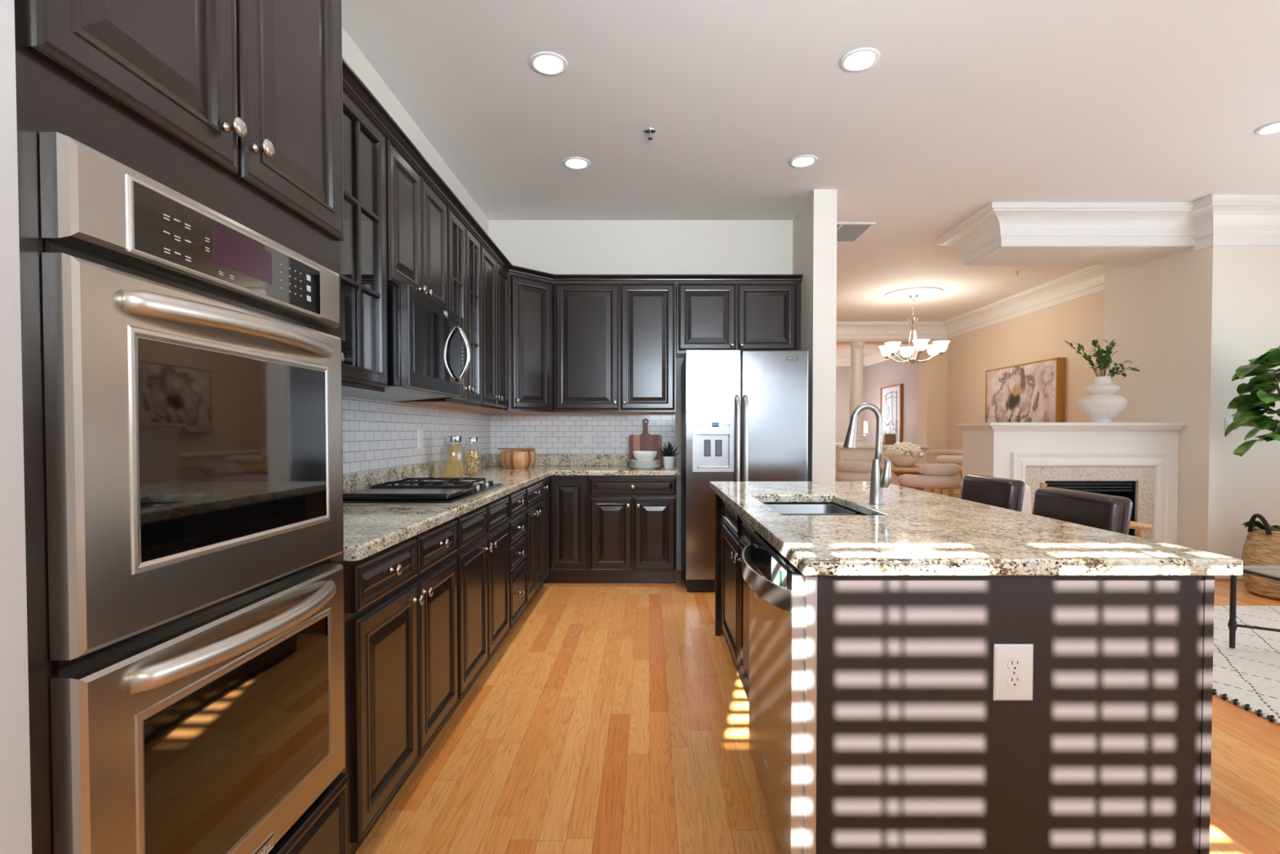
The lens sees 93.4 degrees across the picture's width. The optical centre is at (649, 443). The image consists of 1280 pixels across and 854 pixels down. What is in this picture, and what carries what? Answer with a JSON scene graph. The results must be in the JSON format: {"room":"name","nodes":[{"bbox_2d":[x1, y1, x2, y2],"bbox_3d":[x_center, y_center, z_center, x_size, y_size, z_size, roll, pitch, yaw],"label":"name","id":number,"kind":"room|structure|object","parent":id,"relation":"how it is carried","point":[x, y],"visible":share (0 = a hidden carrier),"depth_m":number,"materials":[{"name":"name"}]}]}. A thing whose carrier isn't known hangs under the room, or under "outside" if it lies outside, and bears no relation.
{"room":"kitchen","nodes":[
{"label":"kitchen","id":0,"kind":"room"},
{"bbox_2d":[0,0,31,853],"bbox_3d":[-1.096,-0.319,0.075,0.608,3.060,1.363,0,1,0],"label":"wall","id":1,"kind":"structure","parent":0,"point":[15,830],"depth_m":0.75,"materials":[{"name":"white paint"}]},
{"bbox_2d":[342,26,488,235],"bbox_3d":[-1.475,-0.364,2.343,0.150,3.060,6.200,0,1,0],"label":"wall","id":2,"kind":"structure","parent":0,"point":[352,55],"depth_m":3.45,"materials":[{"name":"beige paint"}]},
{"bbox_2d":[340,88,387,392],"bbox_3d":[-1.223,-0.739,2.026,0.348,1.067,0.944,0,1,0],"label":"upper cabinet","id":3,"kind":"object","parent":2,"relation":"attached to","point":[363,248],"visible":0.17,"depth_m":2.47,"materials":[{"name":"black wood"}]},
{"bbox_2d":[341,287,374,307],"bbox_3d":[-1.260,-0.561,2.029,0.259,0.018,0.910,0,1,0],"label":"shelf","id":4,"kind":"object","parent":3,"relation":"attached to","point":[348,300],"depth_m":2.38,"materials":[{"name":"black wood"}]},
{"bbox_2d":[343,195,373,220],"bbox_3d":[-1.260,-0.917,2.022,0.259,0.018,0.910,0,1,0],"label":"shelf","id":5,"kind":"object","parent":3,"relation":"attached to","point":[349,207],"depth_m":2.39,"materials":[{"name":"black wood"}]},
{"bbox_2d":[342,395,490,475],"bbox_3d":[-1.396,-0.053,3.432,0.008,0.359,3.734,0,1,0],"label":"backsplash","id":6,"kind":"structure","parent":2,"relation":"attached to","point":[377,435],"depth_m":3.38,"materials":[{"name":"tile"}]},
{"bbox_2d":[417,429,422,448],"bbox_3d":[-1.387,-0.030,3.660,0.009,0.116,0.072,0,1,0],"label":"switch plate","id":7,"kind":"object","parent":6,"relation":"attached to","point":[420,431],"visible":1,"depth_m":3.65,"materials":[{"name":"white plastic"}]},
{"bbox_2d":[385,137,448,308],"bbox_3d":[-1.223,-0.985,2.872,0.348,0.610,0.750,0,1,0],"label":"upper cabinet","id":8,"kind":"object","parent":2,"relation":"attached to","point":[416,215],"visible":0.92,"depth_m":2.78,"materials":[{"name":"black wood"}]},
{"bbox_2d":[342,284,471,401],"bbox_3d":[-1.161,-0.446,2.884,0.467,0.453,0.740,0,1,0],"label":"microwave","id":9,"kind":"object","parent":8,"relation":"attached to","point":[426,339],"visible":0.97,"depth_m":2.71,"materials":[{"name":"black metal"}]},
{"bbox_2d":[392,205,481,407],"bbox_3d":[-1.223,-0.768,3.572,0.348,1.071,0.634,0,1,0],"label":"upper cabinet","id":10,"kind":"object","parent":2,"relation":"attached to","point":[464,248],"visible":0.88,"depth_m":3.60,"materials":[{"name":"brown wood"}]},
{"bbox_2d":[453,280,471,296],"bbox_3d":[-1.260,-0.948,3.569,0.259,0.018,0.600,0,1,0],"label":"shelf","id":11,"kind":"object","parent":10,"relation":"attached to","point":[454,282],"depth_m":3.66,"materials":[{"name":"brown wood"}]},
{"bbox_2d":[440,243,509,411],"bbox_3d":[-1.223,-0.782,4.283,0.348,1.071,0.779,0,1,0],"label":"upper cabinet","id":12,"kind":"object","parent":2,"relation":"attached to","point":[494,277],"visible":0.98,"depth_m":4.21,"materials":[{"name":"brown wood"}]},
{"bbox_2d":[475,272,558,413],"bbox_3d":[-1.094,-0.796,4.979,0.608,1.071,0.608,0,1,0],"label":"upper cabinet","id":13,"kind":"object","parent":2,"relation":"attached to","point":[531,300],"visible":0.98,"depth_m":4.81,"materials":[{"name":"brown wood"}]},
{"bbox_2d":[488,220,792,569],"bbox_3d":[-0.074,-0.424,5.368,2.652,3.060,0.150,0,1,0],"label":"wall","id":14,"kind":"structure","parent":0,"point":[550,246],"depth_m":5.27,"materials":[{"name":"beige paint"}]},
{"bbox_2d":[490,413,675,453],"bbox_3d":[-0.583,-0.090,5.295,1.616,0.359,0.008,0,1,0],"label":"backsplash","id":15,"kind":"structure","parent":14,"relation":"attached to","point":[552,433],"depth_m":5.29,"materials":[{"name":"tile"}]},
{"bbox_2d":[524,432,533,445],"bbox_3d":[-1.060,-0.043,5.287,0.072,0.116,0.009,0,1,0],"label":"outlet","id":16,"kind":"object","parent":15,"relation":"attached to","point":[528,438],"visible":1,"depth_m":5.29,"materials":[{"name":"white plastic"}]},
{"bbox_2d":[583,432,591,445],"bbox_3d":[-0.540,-0.043,5.288,0.072,0.116,0.007,0,1,0],"label":"switch plate","id":17,"kind":"object","parent":15,"relation":"attached to","point":[587,436],"visible":1,"depth_m":5.29,"materials":[{"name":"white plastic"}]},
{"bbox_2d":[611,432,619,445],"bbox_3d":[-0.300,-0.043,5.287,0.072,0.116,0.009,0,1,0],"label":"outlet","id":18,"kind":"object","parent":15,"relation":"attached to","point":[615,436],"visible":1,"depth_m":5.29,"materials":[{"name":"white plastic"}]},
{"bbox_2d":[554,282,675,413],"bbox_3d":[-0.283,-0.799,5.106,1.008,1.071,0.354,0,1,0],"label":"upper cabinet","id":19,"kind":"object","parent":14,"relation":"attached to","point":[615,343],"visible":1,"depth_m":4.96,"materials":[{"name":"brown wood"}]},
{"bbox_2d":[675,282,800,357],"bbox_3d":[0.737,-1.043,5.101,1.023,0.583,0.354,0,1,0],"label":"upper cabinet","id":20,"kind":"object","parent":14,"relation":"attached to","point":[710,316],"visible":0.94,"depth_m":4.96,"materials":[{"name":"brown wood"}]},
{"bbox_2d":[342,57,803,282],"bbox_3d":[-0.551,-1.336,3.857,1.826,0.051,4.431,1,1,35],"label":"crown molding","id":21,"kind":"structure","parent":20,"relation":"on","point":[353,84],"depth_m":3.61,"materials":[{"name":"black wood"}]},
{"bbox_2d":[662,456,675,468],"bbox_3d":[0.158,0.150,4.904,0.099,0.100,0.099,0,1,0],"label":"pot","id":22,"kind":"object","parent":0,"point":[668,461],"depth_m":4.87,"materials":[{"name":"white ceramic"}]},
{"bbox_2d":[342,0,1279,356],"bbox_3d":[2.800,-2.059,8.060,8.800,0.100,18.200,0,1,0],"label":"ceiling","id":23,"kind":"structure","parent":0,"point":[966,106],"depth_m":3.47,"materials":[{"name":"white paint"}]},
{"bbox_2d":[529,51,567,75],"bbox_3d":[-0.504,-1.903,3.022,0.188,0.008,0.188,0,1,0],"label":"recessed light","id":24,"kind":"object","parent":23,"relation":"in","point":[546,63],"visible":1,"depth_m":3.02,"materials":[{"name":"white plastic"}]},
{"bbox_2d":[562,156,590,169],"bbox_3d":[-0.500,-1.925,4.142,0.188,0.008,0.188,0,1,0],"label":"recessed light","id":25,"kind":"object","parent":23,"relation":"in","point":[572,162],"visible":1,"depth_m":4.13,"materials":[{"name":"white plastic"}]},
{"bbox_2d":[644,128,655,140],"bbox_3d":[0.004,-1.897,3.703,0.071,0.048,0.071,0,1,0],"label":"sprinkler","id":26,"kind":"object","parent":23,"relation":"attached to","point":[649,131],"visible":1,"depth_m":3.70,"materials":[{"name":"silver metal"}]},
{"bbox_2d":[789,155,817,168],"bbox_3d":[1.050,-1.925,4.112,0.188,0.008,0.188,0,1,0],"label":"recessed light","id":27,"kind":"object","parent":23,"relation":"in","point":[802,161],"visible":1,"depth_m":4.11,"materials":[{"name":"white plastic"}]},
{"bbox_2d":[836,222,876,243],"bbox_3d":[1.730,-1.953,5.587,0.540,0.012,0.550,0,1,0],"label":"ceiling vent","id":28,"kind":"object","parent":23,"relation":"in","point":[846,232],"visible":0.52,"depth_m":5.51,"materials":[{"name":"white plastic"}]},
{"bbox_2d":[836,224,871,241],"bbox_3d":[1.730,-1.953,5.583,0.480,0.006,0.472,0,1,0],"label":"grille","id":29,"kind":"object","parent":28,"relation":"attached to","point":[845,233],"depth_m":5.54,"materials":[{"name":"grey metal"}]},
{"bbox_2d":[840,47,879,71],"bbox_3d":[1.045,-1.903,2.993,0.188,0.008,0.188,0,1,0],"label":"recessed light","id":30,"kind":"object","parent":23,"relation":"in","point":[859,60],"visible":1,"depth_m":2.99,"materials":[{"name":"white plastic"}]},
{"bbox_2d":[884,286,943,300],"bbox_3d":[3.520,-1.993,8.032,0.720,0.030,0.720,0,1,0],"label":"ceiling medallion","id":31,"kind":"object","parent":23,"relation":"attached to","point":[923,292],"visible":1,"depth_m":7.96,"materials":[{"name":"white paint"}]},
{"bbox_2d":[879,294,950,364],"bbox_3d":[3.520,-1.523,8.041,0.854,0.910,0.891,0,1,0],"label":"chandelier","id":32,"kind":"object","parent":31,"relation":"hanging from","point":[891,348],"visible":1,"depth_m":7.99,"materials":[{"name":"white glass"}]},
{"bbox_2d":[965,245,1194,265],"bbox_3d":[3.760,-1.806,5.330,1.620,0.295,0.570,0,1,0],"label":"beam","id":33,"kind":"structure","parent":23,"relation":"attached to","point":[1003,255],"depth_m":5.27,"materials":[{"name":"white paint"}]},
{"bbox_2d":[1254,120,1279,135],"bbox_3d":[3.800,-1.916,3.652,0.188,0.008,0.188,0,1,0],"label":"recessed light","id":34,"kind":"object","parent":23,"relation":"in","point":[1273,127],"visible":1,"depth_m":3.67,"materials":[{"name":"white plastic"}]},
{"bbox_2d":[792,189,837,481],"bbox_3d":[1.341,-0.418,5.033,0.178,3.060,0.820,0,1,0],"label":"wall","id":35,"kind":"structure","parent":0,"point":[815,225],"depth_m":4.62,"materials":[{"name":"beige paint"}]},
{"bbox_2d":[355,569,1279,853],"bbox_3d":[2.800,1.101,8.124,8.800,0.100,18.200,0,1,0],"label":"floor","id":36,"kind":"structure","parent":0,"point":[606,719],"depth_m":2.29,"materials":[{"name":"brown wood"}]},
{"bbox_2d":[13,0,349,853],"bbox_3d":[-1.071,-0.110,1.162,0.652,2.600,0.796,0,1,0],"label":"tall cabinet","id":37,"kind":"object","parent":36,"relation":"on","point":[233,107],"visible":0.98,"depth_m":1.01,"materials":[{"name":"black wood"}]},
{"bbox_2d":[39,132,345,853],"bbox_3d":[-1.024,0.203,1.144,0.671,1.231,0.695,0,1,0],"label":"double oven","id":38,"kind":"object","parent":37,"relation":"in","point":[193,363],"visible":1,"depth_m":0.97,"materials":[{"name":"silver metal"}]},
{"bbox_2d":[343,518,458,853],"bbox_3d":[-1.073,0.736,2.029,0.648,0.874,0.894,0,1,0],"label":"base cabinet","id":39,"kind":"object","parent":36,"relation":"on","point":[401,599],"visible":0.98,"depth_m":1.87,"materials":[{"name":"brown wood"}]},
{"bbox_2d":[342,453,679,560],"bbox_3d":[-0.580,0.198,3.437,1.639,0.142,3.734,0,1,0],"label":"countertop","id":40,"kind":"structure","parent":39,"relation":"on","point":[368,530],"depth_m":3.03,"materials":[{"name":"stone"}]},
{"bbox_2d":[342,476,504,505],"bbox_3d":[-1.064,0.212,2.885,0.532,0.056,0.880,0,1,0],"label":"cooktop","id":41,"kind":"object","parent":40,"relation":"in","point":[451,491],"visible":0.99,"depth_m":2.62,"materials":[{"name":"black metal"}]},
{"bbox_2d":[440,435,466,477],"bbox_3d":[-1.232,0.086,3.783,0.155,0.272,0.155,0,1,0],"label":"glass jar","id":42,"kind":"object","parent":40,"relation":"on","point":[452,468],"visible":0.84,"depth_m":3.75,"materials":[{"name":"clear glass"}]},
{"bbox_2d":[462,436,480,475],"bbox_3d":[-1.215,0.084,4.122,0.119,0.262,0.119,0,1,0],"label":"glass jar","id":43,"kind":"object","parent":40,"relation":"on","point":[471,457],"visible":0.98,"depth_m":4.10,"materials":[{"name":"clear glass"}]},
{"bbox_2d":[499,450,536,468],"bbox_3d":[-1.090,0.128,5.004,0.294,0.140,0.294,0,1,0],"label":"wooden bowl","id":44,"kind":"object","parent":40,"relation":"on","point":[508,459],"visible":0.98,"depth_m":4.88,"materials":[{"name":"brown wood"}]},
{"bbox_2d":[497,447,534,450],"bbox_3d":[-1.100,0.043,4.981,0.297,0.024,0.053,0,1,-20],"label":"server","id":45,"kind":"object","parent":44,"relation":"on","point":[523,448],"visible":1,"depth_m":4.98,"materials":[{"name":"beige wood"}]},
{"bbox_2d":[629,465,660,469],"bbox_3d":[-0.035,0.188,4.865,0.258,0.024,0.258,0,1,0],"label":"plate","id":46,"kind":"object","parent":40,"relation":"on","point":[632,466],"visible":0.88,"depth_m":4.79,"materials":[{"name":"white ceramic"}]},
{"bbox_2d":[629,463,661,466],"bbox_3d":[-0.035,0.172,4.864,0.258,0.024,0.258,0,1,0],"label":"plate","id":47,"kind":"object","parent":46,"relation":"on","point":[633,464],"visible":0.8,"depth_m":4.78,"materials":[{"name":"white ceramic"}]},
{"bbox_2d":[629,461,660,464],"bbox_3d":[-0.035,0.157,4.864,0.258,0.024,0.258,0,1,0],"label":"plate","id":48,"kind":"object","parent":47,"relation":"on","point":[632,462],"visible":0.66,"depth_m":4.78,"materials":[{"name":"white ceramic"}]},
{"bbox_2d":[629,459,660,462],"bbox_3d":[-0.035,0.141,4.864,0.258,0.024,0.258,0,1,0],"label":"plate","id":49,"kind":"object","parent":48,"relation":"on","point":[633,460],"visible":0.78,"depth_m":4.78,"materials":[{"name":"white ceramic"}]},
{"bbox_2d":[632,450,657,460],"bbox_3d":[-0.035,0.097,4.863,0.200,0.077,0.200,0,1,0],"label":"bowl","id":50,"kind":"object","parent":49,"relation":"on","point":[638,455],"visible":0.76,"depth_m":4.79,"materials":[{"name":"white ceramic"}]},
{"bbox_2d":[629,418,662,466],"bbox_3d":[-0.032,-0.015,5.218,0.280,0.413,0.059,0,1,0],"label":"cutting board","id":51,"kind":"object","parent":40,"relation":"on","point":[644,442],"visible":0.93,"depth_m":5.21,"materials":[{"name":"brown wood"}]},
{"bbox_2d":[657,441,679,468],"bbox_3d":[0.162,0.089,4.905,0.189,0.221,0.190,0,1,0],"label":"succulent","id":52,"kind":"object","parent":40,"relation":"on","point":[668,458],"visible":1,"depth_m":4.87,"materials":[{"name":"green plant"}]},
{"bbox_2d":[443,495,510,725],"bbox_3d":[-1.073,0.718,2.933,0.648,0.874,0.906,0,1,0],"label":"base cabinet","id":53,"kind":"object","parent":36,"relation":"on","point":[482,553],"visible":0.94,"depth_m":2.81,"materials":[{"name":"brown wood"}]},
{"bbox_2d":[498,488,526,646],"bbox_3d":[-1.073,0.704,3.617,0.648,0.874,0.454,0,1,0],"label":"base cabinet","id":54,"kind":"object","parent":36,"relation":"on","point":[517,520],"visible":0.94,"depth_m":3.59,"materials":[{"name":"brown wood"}]},
{"bbox_2d":[516,480,542,621],"bbox_3d":[-1.073,0.693,4.146,0.648,0.874,0.596,0,1,0],"label":"base cabinet","id":55,"kind":"object","parent":36,"relation":"on","point":[534,491],"visible":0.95,"depth_m":4.08,"materials":[{"name":"brown wood"}]},
{"bbox_2d":[534,475,589,595],"bbox_3d":[-0.938,0.678,4.880,0.921,0.874,0.866,0,1,0],"label":"base cabinet","id":56,"kind":"object","parent":36,"relation":"on","point":[565,500],"visible":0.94,"depth_m":4.69,"materials":[{"name":"brown wood"}]},
{"bbox_2d":[542,582,676,586],"bbox_3d":[-0.314,1.107,4.748,1.053,0.022,0.019,0,1,0],"label":"strip","id":57,"kind":"object","parent":36,"relation":"on","point":[543,584],"visible":1,"depth_m":4.74,"materials":[{"name":"beige wood"}]},
{"bbox_2d":[588,475,676,582],"bbox_3d":[-0.131,0.676,4.983,0.686,0.874,0.658,0,1,0],"label":"base cabinet","id":58,"kind":"object","parent":36,"relation":"on","point":[633,519],"visible":0.99,"depth_m":4.69,"materials":[{"name":"brown wood"}]},
{"bbox_2d":[722,500,755,702],"bbox_3d":[0.690,0.721,2.737,0.630,0.874,1.273,0,1,0],"label":"base cabinet","id":59,"kind":"object","parent":36,"relation":"on","point":[736,532],"visible":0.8,"depth_m":2.83,"materials":[{"name":"brown wood"}]},
{"bbox_2d":[680,350,808,591],"bbox_3d":[0.731,0.199,4.856,0.911,1.810,0.858,0,1,0],"label":"fridge","id":60,"kind":"object","parent":36,"relation":"on","point":[744,413],"visible":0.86,"depth_m":4.50,"materials":[{"name":"grey metal"}]},
{"bbox_2d":[742,531,817,853],"bbox_3d":[0.641,0.742,1.772,0.717,0.869,0.630,0,1,0],"label":"dishwasher","id":61,"kind":"object","parent":36,"relation":"on","point":[783,713],"visible":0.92,"depth_m":1.54,"materials":[{"name":"silver metal"}]},
{"bbox_2d":[773,562,777,582],"bbox_3d":[0.348,0.355,1.663,0.001,0.050,0.048,0,1,0],"label":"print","id":62,"kind":"object","parent":61,"relation":"on","point":[775,563],"depth_m":1.67,"materials":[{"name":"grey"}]},
{"bbox_2d":[835,460,893,481],"bbox_3d":[2.594,0.634,7.347,0.642,0.866,0.644,0,1,8],"label":"dining chair","id":63,"kind":"object","parent":36,"relation":"on","point":[848,471],"visible":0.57,"depth_m":7.12,"materials":[{"name":"beige fabric"}]},
{"bbox_2d":[884,433,896,444],"bbox_3d":[4.950,0.379,12.215,0.460,1.180,0.510,0,1,0],"label":"chair","id":64,"kind":"object","parent":36,"relation":"on","point":[889,438],"visible":0.29,"depth_m":12.36,"materials":[{"name":"brown wood"}]},
{"bbox_2d":[880,463,962,490],"bbox_3d":[3.520,0.675,8.085,1.600,0.752,1.600,0,1,0],"label":"dining table","id":65,"kind":"object","parent":36,"relation":"on","point":[898,471],"visible":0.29,"depth_m":7.85,"materials":[{"name":"brown wood"}]},
{"bbox_2d":[888,455,919,466],"bbox_3d":[3.400,0.224,8.056,0.390,0.150,0.390,0,1,0],"label":"bowl","id":66,"kind":"object","parent":65,"relation":"on","point":[900,461],"visible":0.88,"depth_m":7.92,"materials":[{"name":"ceramic"}]},
{"bbox_2d":[884,441,924,457],"bbox_3d":[3.401,0.130,8.055,0.481,0.321,0.471,-1,1,-32],"label":"hydrangeas","id":67,"kind":"object","parent":66,"relation":"in","point":[906,449],"visible":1,"depth_m":7.90,"materials":[{"name":"beige plant"}]},
{"bbox_2d":[897,462,961,497],"bbox_3d":[3.186,0.643,6.874,0.654,0.866,0.642,1,1,29],"label":"dining chair","id":68,"kind":"object","parent":36,"relation":"on","point":[935,475],"visible":0.67,"depth_m":6.61,"materials":[{"name":"fabric"}]},
{"bbox_2d":[930,454,962,496],"bbox_3d":[4.393,0.603,8.873,0.646,0.866,0.644,0,1,6],"label":"dining chair","id":69,"kind":"object","parent":36,"relation":"on","point":[943,459],"visible":0.25,"depth_m":8.99,"materials":[{"name":"beige fabric"}]},
{"bbox_2d":[715,493,1214,853],"bbox_3d":[0.873,0.725,2.543,0.959,0.874,2.184,0,1,0],"label":"kitchen island","id":70,"kind":"object","parent":36,"relation":"on","point":[1110,753],"visible":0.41,"depth_m":1.45,"materials":[{"name":"brown wood"}]},
{"bbox_2d":[709,481,1243,575],"bbox_3d":[0.878,0.267,2.531,1.031,0.040,2.240,0,1,0],"label":"island countertop","id":71,"kind":"structure","parent":70,"relation":"on","point":[914,531],"depth_m":1.65,"materials":[{"name":"stone"}]},
{"bbox_2d":[763,502,862,515],"bbox_3d":[0.675,0.376,2.523,0.407,0.175,0.723,0,1,0],"label":"sink","id":72,"kind":"object","parent":71,"relation":"in","point":[784,508],"visible":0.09,"depth_m":2.87,"materials":[{"name":"silver metal"}]},
{"bbox_2d":[843,402,891,504],"bbox_3d":[0.900,0.038,2.495,0.192,0.419,0.069,0,1,0],"label":"faucet","id":73,"kind":"object","parent":71,"relation":"on","point":[879,479],"visible":1,"depth_m":2.48,"materials":[{"name":"silver metal"}]},
{"bbox_2d":[992,644,1033,700],"bbox_3d":[0.874,0.548,1.446,0.094,0.136,0.009,0,1,0],"label":"outlet","id":74,"kind":"object","parent":70,"relation":"attached to","point":[1013,664],"visible":1,"depth_m":1.45,"materials":[{"name":"white plastic"}]},
{"bbox_2d":[1007,674,1021,688],"bbox_3d":[0.874,0.568,1.444,0.033,0.033,0.003,0,1,0],"label":"socket","id":75,"kind":"object","parent":74,"relation":"attached to","point":[1014,681],"depth_m":1.44,"materials":[{"name":"white plastic"}]},
{"bbox_2d":[1007,657,1022,671],"bbox_3d":[0.874,0.528,1.443,0.033,0.033,0.003,0,1,0],"label":"socket","id":76,"kind":"object","parent":74,"relation":"attached to","point":[1014,664],"depth_m":1.44,"materials":[{"name":"white plastic"}]},
{"bbox_2d":[960,474,1025,511],"bbox_3d":[1.586,0.661,3.144,0.481,0.978,0.460,0,1,0],"label":"bar stool","id":77,"kind":"object","parent":36,"relation":"on","point":[1006,493],"visible":0.2,"depth_m":3.03,"materials":[{"name":"brown leather"}]},
{"bbox_2d":[985,475,1152,537],"bbox_3d":[2.700,0.684,4.069,0.877,0.902,0.657,0,1,0],"label":"armchair","id":78,"kind":"object","parent":36,"relation":"on","point":[1026,507],"visible":0.12,"depth_m":3.76,"materials":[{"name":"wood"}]},
{"bbox_2d":[1021,484,1031,514],"bbox_3d":[2.355,0.439,4.065,0.146,0.385,0.550,0,1,0],"label":"cushion","id":79,"kind":"object","parent":78,"relation":"on","point":[1026,507],"depth_m":3.79,"materials":[{"name":"white fabric"}]},
{"bbox_2d":[955,422,1186,545],"bbox_3d":[3.733,0.457,5.435,1.666,1.294,0.590,0,1,0],"label":"fireplace","id":80,"kind":"object","parent":36,"relation":"on","point":[1138,462],"visible":0.47,"depth_m":5.20,"materials":[{"name":"white paint"}]},
{"bbox_2d":[1077,376,1127,422],"bbox_3d":[4.020,-0.393,5.353,0.356,0.408,0.356,0,1,0],"label":"vase","id":81,"kind":"object","parent":80,"relation":"on","point":[1102,405],"visible":0.95,"depth_m":5.27,"materials":[{"name":"ceramic"}]},
{"bbox_2d":[1064,339,1139,377],"bbox_3d":[4.023,-0.730,5.355,0.712,0.404,0.229,0,1,0],"label":"branches","id":82,"kind":"object","parent":81,"relation":"in","point":[1104,360],"visible":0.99,"depth_m":5.33,"materials":[{"name":"green plant"}]},
{"bbox_2d":[1032,487,1132,534],"bbox_3d":[1.501,0.676,2.389,0.481,0.978,0.460,0,1,0],"label":"bar stool","id":83,"kind":"object","parent":36,"relation":"on","point":[1101,511],"visible":0.21,"depth_m":2.29,"materials":[{"name":"brown leather"}]},
{"bbox_2d":[1212,605,1279,724],"bbox_3d":[3.897,1.144,2.971,2.605,0.020,2.395,0,1,0],"label":"rug","id":84,"kind":"object","parent":36,"relation":"on","point":[1247,675],"visible":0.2,"depth_m":3.17,"materials":[{"name":"white fabric"}]},
{"bbox_2d":[1227,567,1279,648],"bbox_3d":[3.720,0.911,2.959,1.002,0.458,0.822,0,1,0],"label":"coffee table","id":85,"kind":"object","parent":84,"relation":"on","point":[1233,625],"visible":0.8,"depth_m":3.34,"materials":[{"name":"black metal"}]},
{"bbox_2d":[1241,513,1279,599],"bbox_3d":[4.720,0.817,4.437,0.518,0.614,0.518,1,1,26],"label":"basket","id":86,"kind":"object","parent":36,"relation":"on","point":[1261,548],"visible":0.86,"depth_m":4.41,"materials":[{"name":"brown wicker"}]},
{"bbox_2d":[1224,345,1279,530],"bbox_3d":[4.740,-0.066,4.428,0.754,1.503,0.683,1,1,31],"label":"tree","id":87,"kind":"object","parent":86,"relation":"in","point":[1261,387],"visible":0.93,"depth_m":4.50,"materials":[{"name":"green plant"}]},
{"bbox_3d":[5.015,0.541,14.114,0.730,0.780,1.000,0,1,0],"label":"console table","id":88,"kind":"object","parent":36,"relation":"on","visible":0},
{"bbox_2d":[863,421,868,444],"bbox_3d":[4.920,-0.186,13.949,0.268,0.679,0.268,0,1,0],"label":"table lamp","id":89,"kind":"object","parent":88,"relation":"on","point":[865,423],"visible":0.14,"depth_m":13.84,"materials":[{"name":"ceramic"}]},
{"bbox_2d":[835,366,866,442],"bbox_3d":[3.415,-0.619,15.091,3.970,3.060,0.200,0,1,0],"label":"wall","id":90,"kind":"structure","parent":0,"point":[842,373],"depth_m":14.98,"materials":[{"name":"beige paint"}]},
{"bbox_2d":[835,338,947,494],"bbox_3d":[3.415,-0.525,10.422,3.970,3.060,0.340,0,1,0],"label":"wall","id":91,"kind":"structure","parent":0,"point":[932,373],"depth_m":10.26,"materials":[{"name":"beige paint"}]},
{"bbox_2d":[835,344,915,366],"bbox_3d":[3.415,-1.994,12.763,3.970,0.215,4.400,0,1,0],"label":"crown molding","id":92,"kind":"structure","parent":91,"relation":"attached to","point":[876,357],"depth_m":14.58,"materials":[{"name":"white paint"}]},
{"bbox_2d":[835,444,928,448],"bbox_3d":[3.970,0.042,10.433,1.540,0.045,0.460,0,1,0],"label":"cap","id":93,"kind":"object","parent":91,"relation":"on","point":[837,446],"visible":0.56,"depth_m":10.20,"materials":[{"name":"white paint"}]},
{"bbox_2d":[848,341,865,445],"bbox_3d":[3.580,-0.863,10.415,0.298,1.765,0.298,0,1,0],"label":"column","id":94,"kind":"structure","parent":93,"relation":"on","point":[856,382],"depth_m":10.32,"materials":[{"name":"white paint"}]},
{"bbox_2d":[866,351,918,444],"bbox_3d":[5.500,-0.583,13.291,0.200,3.060,5.400,0,1,0],"label":"wall","id":95,"kind":"structure","parent":0,"point":[889,372],"depth_m":13.04,"materials":[{"name":"grey paint"}]},
{"bbox_2d":[880,383,902,443],"bbox_3d":[5.369,-0.650,13.400,0.058,1.290,1.120,0,1,0],"label":"artwork","id":96,"kind":"object","parent":95,"relation":"attached to","point":[891,396],"visible":0.87,"depth_m":13.31,"materials":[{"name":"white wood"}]},
{"bbox_2d":[835,265,1104,338],"bbox_3d":[3.245,-1.875,8.139,3.630,0.269,4.170,0,1,0],"label":"crown molding","id":97,"kind":"structure","parent":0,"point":[1089,280],"depth_m":8.68,"materials":[{"name":"white paint"}]},
{"bbox_2d":[946,289,1104,498],"bbox_3d":[5.155,-0.480,8.167,0.190,3.060,4.170,0,1,0],"label":"wall","id":98,"kind":"structure","parent":0,"point":[1040,335],"depth_m":8.07,"materials":[{"name":"beige paint"}]},
{"bbox_2d":[926,448,962,454],"bbox_3d":[4.890,0.169,8.185,0.340,0.080,4.160,0,1,0],"label":"chair rail","id":99,"kind":"object","parent":98,"relation":"attached to","point":[928,451],"visible":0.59,"depth_m":10.24,"materials":[{"name":"white paint"}]},
{"bbox_2d":[985,357,1065,422],"bbox_3d":[5.006,-0.610,8.119,0.103,0.920,1.560,0,1,0],"label":"painting","id":100,"kind":"object","parent":98,"relation":"attached to","point":[1033,391],"visible":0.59,"depth_m":7.92,"materials":[{"name":"multicoloured paint"}]},
{"bbox_2d":[1102,245,1279,559],"bbox_3d":[5.385,-0.427,5.498,1.630,3.060,1.170,0,1,0],"label":"wall","id":101,"kind":"structure","parent":0,"point":[1188,319],"depth_m":4.96,"materials":[{"name":"beige paint"}]},
{"bbox_2d":[934,194,1279,265],"bbox_3d":[4.375,-1.783,5.250,3.250,0.336,1.130,0,1,0],"label":"crown molding","id":102,"kind":"structure","parent":101,"relation":"attached to","point":[997,224],"depth_m":4.96,"materials":[{"name":"white paint"}]},
{"bbox_2d":[1214,574,1243,581],"bbox_3d":[5.277,1.042,5.067,1.446,0.140,0.310,0,1,0],"label":"baseboard","id":103,"kind":"structure","parent":101,"relation":"attached to","point":[1215,579],"depth_m":4.93,"materials":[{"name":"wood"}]},
{"bbox_2d":[1225,417,1234,431],"bbox_3d":[4.730,-0.155,4.913,0.072,0.116,0.009,0,1,0],"label":"light switch","id":104,"kind":"object","parent":101,"relation":"attached to","point":[1228,420],"visible":0.48,"depth_m":4.91,"materials":[{"name":"white plastic"}]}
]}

